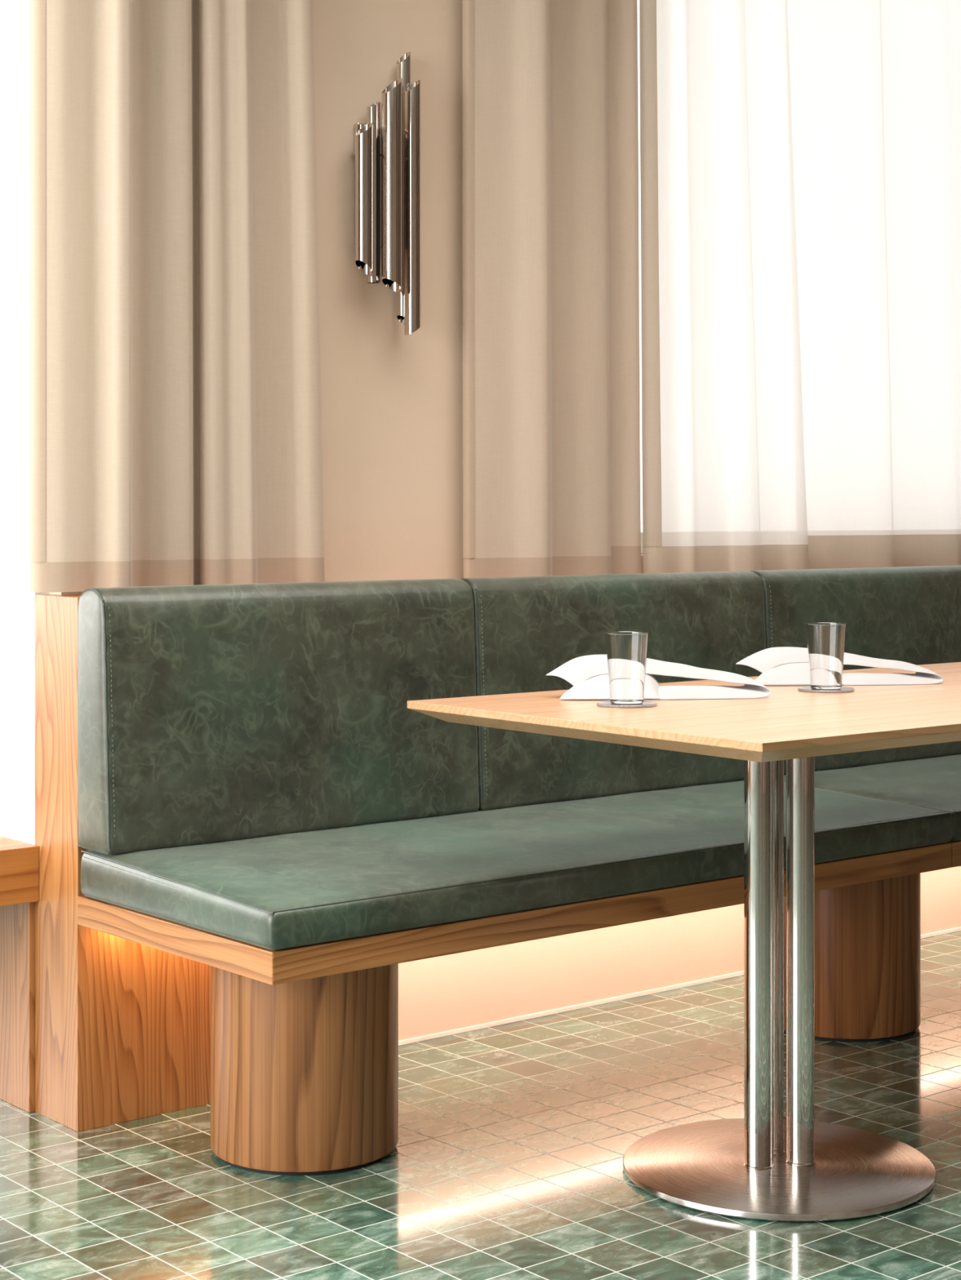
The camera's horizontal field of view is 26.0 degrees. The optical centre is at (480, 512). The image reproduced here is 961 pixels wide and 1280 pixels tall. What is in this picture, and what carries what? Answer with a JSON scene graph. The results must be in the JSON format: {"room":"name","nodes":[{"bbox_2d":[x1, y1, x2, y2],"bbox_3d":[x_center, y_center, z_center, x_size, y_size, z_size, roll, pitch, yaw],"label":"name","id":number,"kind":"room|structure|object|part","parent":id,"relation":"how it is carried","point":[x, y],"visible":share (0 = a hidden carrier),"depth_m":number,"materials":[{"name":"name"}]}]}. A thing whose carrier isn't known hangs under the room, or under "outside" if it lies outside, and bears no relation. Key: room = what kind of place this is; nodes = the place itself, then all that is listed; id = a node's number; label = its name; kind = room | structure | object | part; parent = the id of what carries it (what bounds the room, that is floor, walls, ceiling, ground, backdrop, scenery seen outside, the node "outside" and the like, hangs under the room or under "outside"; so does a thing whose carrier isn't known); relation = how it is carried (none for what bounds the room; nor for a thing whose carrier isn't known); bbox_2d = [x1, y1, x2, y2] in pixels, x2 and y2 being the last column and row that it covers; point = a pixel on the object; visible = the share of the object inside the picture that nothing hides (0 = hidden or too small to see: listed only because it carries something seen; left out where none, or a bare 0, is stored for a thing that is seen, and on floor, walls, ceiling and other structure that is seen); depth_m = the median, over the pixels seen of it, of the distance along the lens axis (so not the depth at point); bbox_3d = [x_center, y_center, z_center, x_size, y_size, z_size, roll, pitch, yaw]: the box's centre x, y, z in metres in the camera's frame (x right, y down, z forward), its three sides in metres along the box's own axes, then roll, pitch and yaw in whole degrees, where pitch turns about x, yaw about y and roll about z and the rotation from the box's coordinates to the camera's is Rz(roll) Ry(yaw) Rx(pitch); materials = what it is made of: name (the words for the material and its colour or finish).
{"room":"restaurant dining area","nodes":[
{"label":"restaurant dining area","id":0,"kind":"room"},
{"bbox_2d":[0,835,39,906],"bbox_3d":[-1.655,0.824,3.241,1.900,0.472,0.460,0,0,-40],"label":"wall ledge","id":1,"kind":"object","parent":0,"point":[19,860],"visible":1,"depth_m":3.65,"materials":[{"name":"brown wood"}]},
{"bbox_2d":[0,0,48,844],"bbox_3d":[-1.669,-0.440,4.875,0.160,3.000,2.955,0,0,-40],"label":"window","id":2,"kind":"structure","parent":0,"point":[17,602],"depth_m":3.74,"materials":[{"name":"white paint"}]},
{"bbox_2d":[0,902,35,1112],"bbox_3d":[-1.351,0.874,4.357,0.012,0.372,1.758,0,0,-40],"label":"wood panel","id":3,"kind":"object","parent":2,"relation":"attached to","point":[17,922],"depth_m":3.71,"materials":[{"name":"brown wood"}]},
{"bbox_2d":[0,930,960,1279],"bbox_3d":[0.529,1.090,3.030,9.200,0.060,8.600,0,0,-40],"label":"floor","id":4,"kind":"structure","parent":0,"point":[505,1162],"depth_m":3.30,"materials":[{"name":"green tile"}]},
{"bbox_2d":[35,564,960,1175],"bbox_3d":[0.956,0.594,4.630,3.912,0.932,0.756,0,0,-40],"label":"bench","id":5,"kind":"object","parent":4,"relation":"on","point":[246,825],"visible":0.88,"depth_m":3.66,"materials":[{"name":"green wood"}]},
{"bbox_3d":[0.766,0.603,4.863,3.900,0.914,0.154,0,0,-40],"label":"panel","id":6,"kind":"part","parent":5,"relation":"part of","materials":[{"name":"brown wood"}]},
{"bbox_3d":[-0.491,0.680,3.339,0.022,0.049,0.594,0,0,-40],"label":"rail","id":7,"kind":"part","parent":5,"relation":"part of","materials":[{"name":"brown wood"}]},
{"bbox_2d":[77,577,479,854],"bbox_3d":[-0.345,0.351,3.771,0.810,0.446,0.116,0,0,-40],"label":"cushion","id":8,"kind":"object","parent":5,"relation":"on","point":[209,715],"depth_m":3.68,"materials":[{"name":"green leather"}]},
{"bbox_2d":[80,780,953,950],"bbox_3d":[0.129,0.614,3.836,1.624,0.083,0.586,0,0,-40],"label":"seat cushion","id":9,"kind":"object","parent":5,"relation":"on","point":[354,882],"depth_m":3.54,"materials":[{"name":"green leather"}]},
{"bbox_3d":[0.123,0.680,3.846,1.612,0.049,0.594,0,0,-40],"label":"seat rail","id":10,"kind":"part","parent":5,"relation":"part of","materials":[{"name":"brown wood"}]},
{"bbox_2d":[461,570,765,810],"bbox_3d":[0.281,0.351,4.288,0.816,0.446,0.114,0,0,-40],"label":"cushion","id":11,"kind":"object","parent":5,"relation":"on","point":[522,629],"depth_m":4.17,"materials":[{"name":"green leather"}]},
{"bbox_2d":[749,564,960,775],"bbox_3d":[0.908,0.351,4.807,0.814,0.446,0.114,0,0,-40],"label":"cushion","id":12,"kind":"object","parent":5,"relation":"on","point":[912,615],"depth_m":4.74,"materials":[{"name":"green leather"}]},
{"bbox_2d":[783,754,960,841],"bbox_3d":[1.634,0.614,5.080,2.293,0.083,0.586,0,0,-40],"label":"seat cushion","id":13,"kind":"object","parent":5,"relation":"on","point":[932,782],"depth_m":4.49,"materials":[{"name":"green leather"}]},
{"bbox_3d":[1.627,0.680,5.089,2.284,0.049,0.594,0,0,-40],"label":"seat rail","id":14,"kind":"part","parent":5,"relation":"part of","materials":[{"name":"brown wood"}]},
{"bbox_2d":[407,662,960,1221],"bbox_3d":[1.047,0.685,3.841,2.350,0.750,0.800,0,0,-39],"label":"dining table","id":15,"kind":"object","parent":4,"relation":"on","point":[763,1165],"visible":1,"depth_m":3.31,"materials":[{"name":"brown wood"}]},
{"bbox_2d":[596,700,657,707],"bbox_3d":[0.235,0.308,3.341,0.097,0.004,0.097,0,0,-40],"label":"coaster","id":16,"kind":"object","parent":15,"relation":"on","point":[646,704],"visible":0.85,"depth_m":3.31,"materials":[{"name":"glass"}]},
{"bbox_2d":[604,631,648,704],"bbox_3d":[0.235,0.250,3.341,0.069,0.113,0.069,0,0,-40],"label":"drinking glass","id":17,"kind":"object","parent":16,"relation":"on","point":[626,651],"visible":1,"depth_m":3.32,"materials":[{"name":"clear glass"}]},
{"bbox_2d":[546,654,770,699],"bbox_3d":[0.296,0.275,3.484,0.372,0.069,0.110,0,0,-8],"label":"napkin","id":18,"kind":"object","parent":15,"relation":"on","point":[588,675],"visible":0.82,"depth_m":3.48,"materials":[{"name":"white fabric"}]},
{"bbox_3d":[0.477,1.051,3.349,0.497,0.012,0.497,0,0,-39],"label":"plate","id":19,"kind":"part","parent":15,"relation":"part of","materials":[{"name":"silver metal"}]},
{"bbox_2d":[797,685,854,693],"bbox_3d":[0.600,0.308,3.616,0.097,0.004,0.097,0,0,-40],"label":"coaster","id":20,"kind":"object","parent":15,"relation":"on","point":[806,689],"visible":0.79,"depth_m":3.58,"materials":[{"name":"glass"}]},
{"bbox_2d":[805,622,845,689],"bbox_3d":[0.600,0.250,3.616,0.069,0.113,0.069,0,0,-40],"label":"drinking glass","id":21,"kind":"object","parent":20,"relation":"on","point":[825,641],"visible":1,"depth_m":3.59,"materials":[{"name":"clear glass"}]},
{"bbox_2d":[735,646,942,685],"bbox_3d":[0.648,0.278,3.768,0.372,0.064,0.110,0,0,-8],"label":"napkin","id":22,"kind":"object","parent":15,"relation":"on","point":[783,665],"visible":0.71,"depth_m":3.76,"materials":[{"name":"white fabric"}]},
{"bbox_2d":[48,0,960,1040],"bbox_3d":[1.204,-0.440,5.377,5.170,3.000,0.160,0,0,-40],"label":"wall","id":23,"kind":"structure","parent":0,"point":[392,400],"depth_m":4.18,"materials":[{"name":"beige paint"}]},
{"bbox_2d":[351,51,420,334],"bbox_3d":[-0.186,-0.630,4.072,0.144,0.566,0.080,0,0,-40],"label":"wall sconce","id":24,"kind":"object","parent":23,"relation":"attached to","point":[387,156],"visible":1,"depth_m":4.06,"materials":[{"name":"silver metal"}]},
{"bbox_3d":[-0.211,-0.640,4.095,0.085,0.240,0.014,0,0,-40],"label":"plate","id":25,"kind":"part","parent":24,"relation":"part of","materials":[{"name":"silver metal"}]},
{"bbox_2d":[640,531,642,554],"bbox_3d":[1.487,-0.882,5.663,3.170,1.955,0.060,0,0,-40],"label":"window","id":26,"kind":"structure","parent":23,"relation":"in","point":[641,531],"depth_m":4.70,"materials":[{"name":"white paint"}]},
{"bbox_2d":[398,926,960,1045],"bbox_3d":[1.350,1.056,5.389,4.930,0.009,0.007,0,0,-40],"label":"baseboard","id":27,"kind":"structure","parent":23,"relation":"attached to","point":[433,1036],"depth_m":4.45,"materials":[{"name":"white"}]},
{"bbox_3d":[0.530,-1.990,3.030,9.200,0.100,8.600,0,0,-40],"label":"ceiling","id":28,"kind":"structure","parent":0,"visible":0},
{"bbox_3d":[1.132,-1.885,5.142,4.980,0.030,0.070,0,0,-40],"label":"track","id":29,"kind":"object","parent":28,"relation":"attached to","visible":0},
{"bbox_2d":[30,0,324,592],"bbox_3d":[-0.531,-0.866,3.772,0.602,2.008,0.093,0,0,-42],"label":"curtain","id":30,"kind":"object","parent":29,"relation":"hanging from","point":[175,412],"visible":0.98,"depth_m":3.74,"materials":[{"name":"beige fabric"}]},
{"bbox_2d":[462,0,611,577],"bbox_3d":[0.140,-0.866,4.320,0.413,2.008,0.059,0,0,-40],"label":"curtain","id":31,"kind":"object","parent":29,"relation":"hanging from","point":[536,437],"visible":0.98,"depth_m":4.27,"materials":[{"name":"beige fabric"}]},
{"bbox_2d":[606,0,640,573],"bbox_3d":[0.303,-0.864,4.492,0.101,2.013,0.012,0,0,-22],"label":"curtain","id":32,"kind":"object","parent":29,"relation":"hanging from","point":[622,15],"visible":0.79,"depth_m":4.49,"materials":[{"name":"beige fabric"}]},
{"bbox_2d":[639,0,808,573],"bbox_3d":[0.561,-0.864,4.683,0.530,2.013,0.037,0,0,-38],"label":"sheer curtain","id":33,"kind":"object","parent":29,"relation":"hanging from","point":[724,486],"visible":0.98,"depth_m":4.67,"materials":[{"name":"white fabric"}]},
{"bbox_2d":[786,0,960,568],"bbox_3d":[1.378,-0.864,5.369,1.727,2.013,0.034,0,0,-40],"label":"sheer curtain","id":34,"kind":"object","parent":29,"relation":"hanging from","point":[875,85],"visible":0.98,"depth_m":5.00,"materials":[{"name":"white fabric"}]}
]}

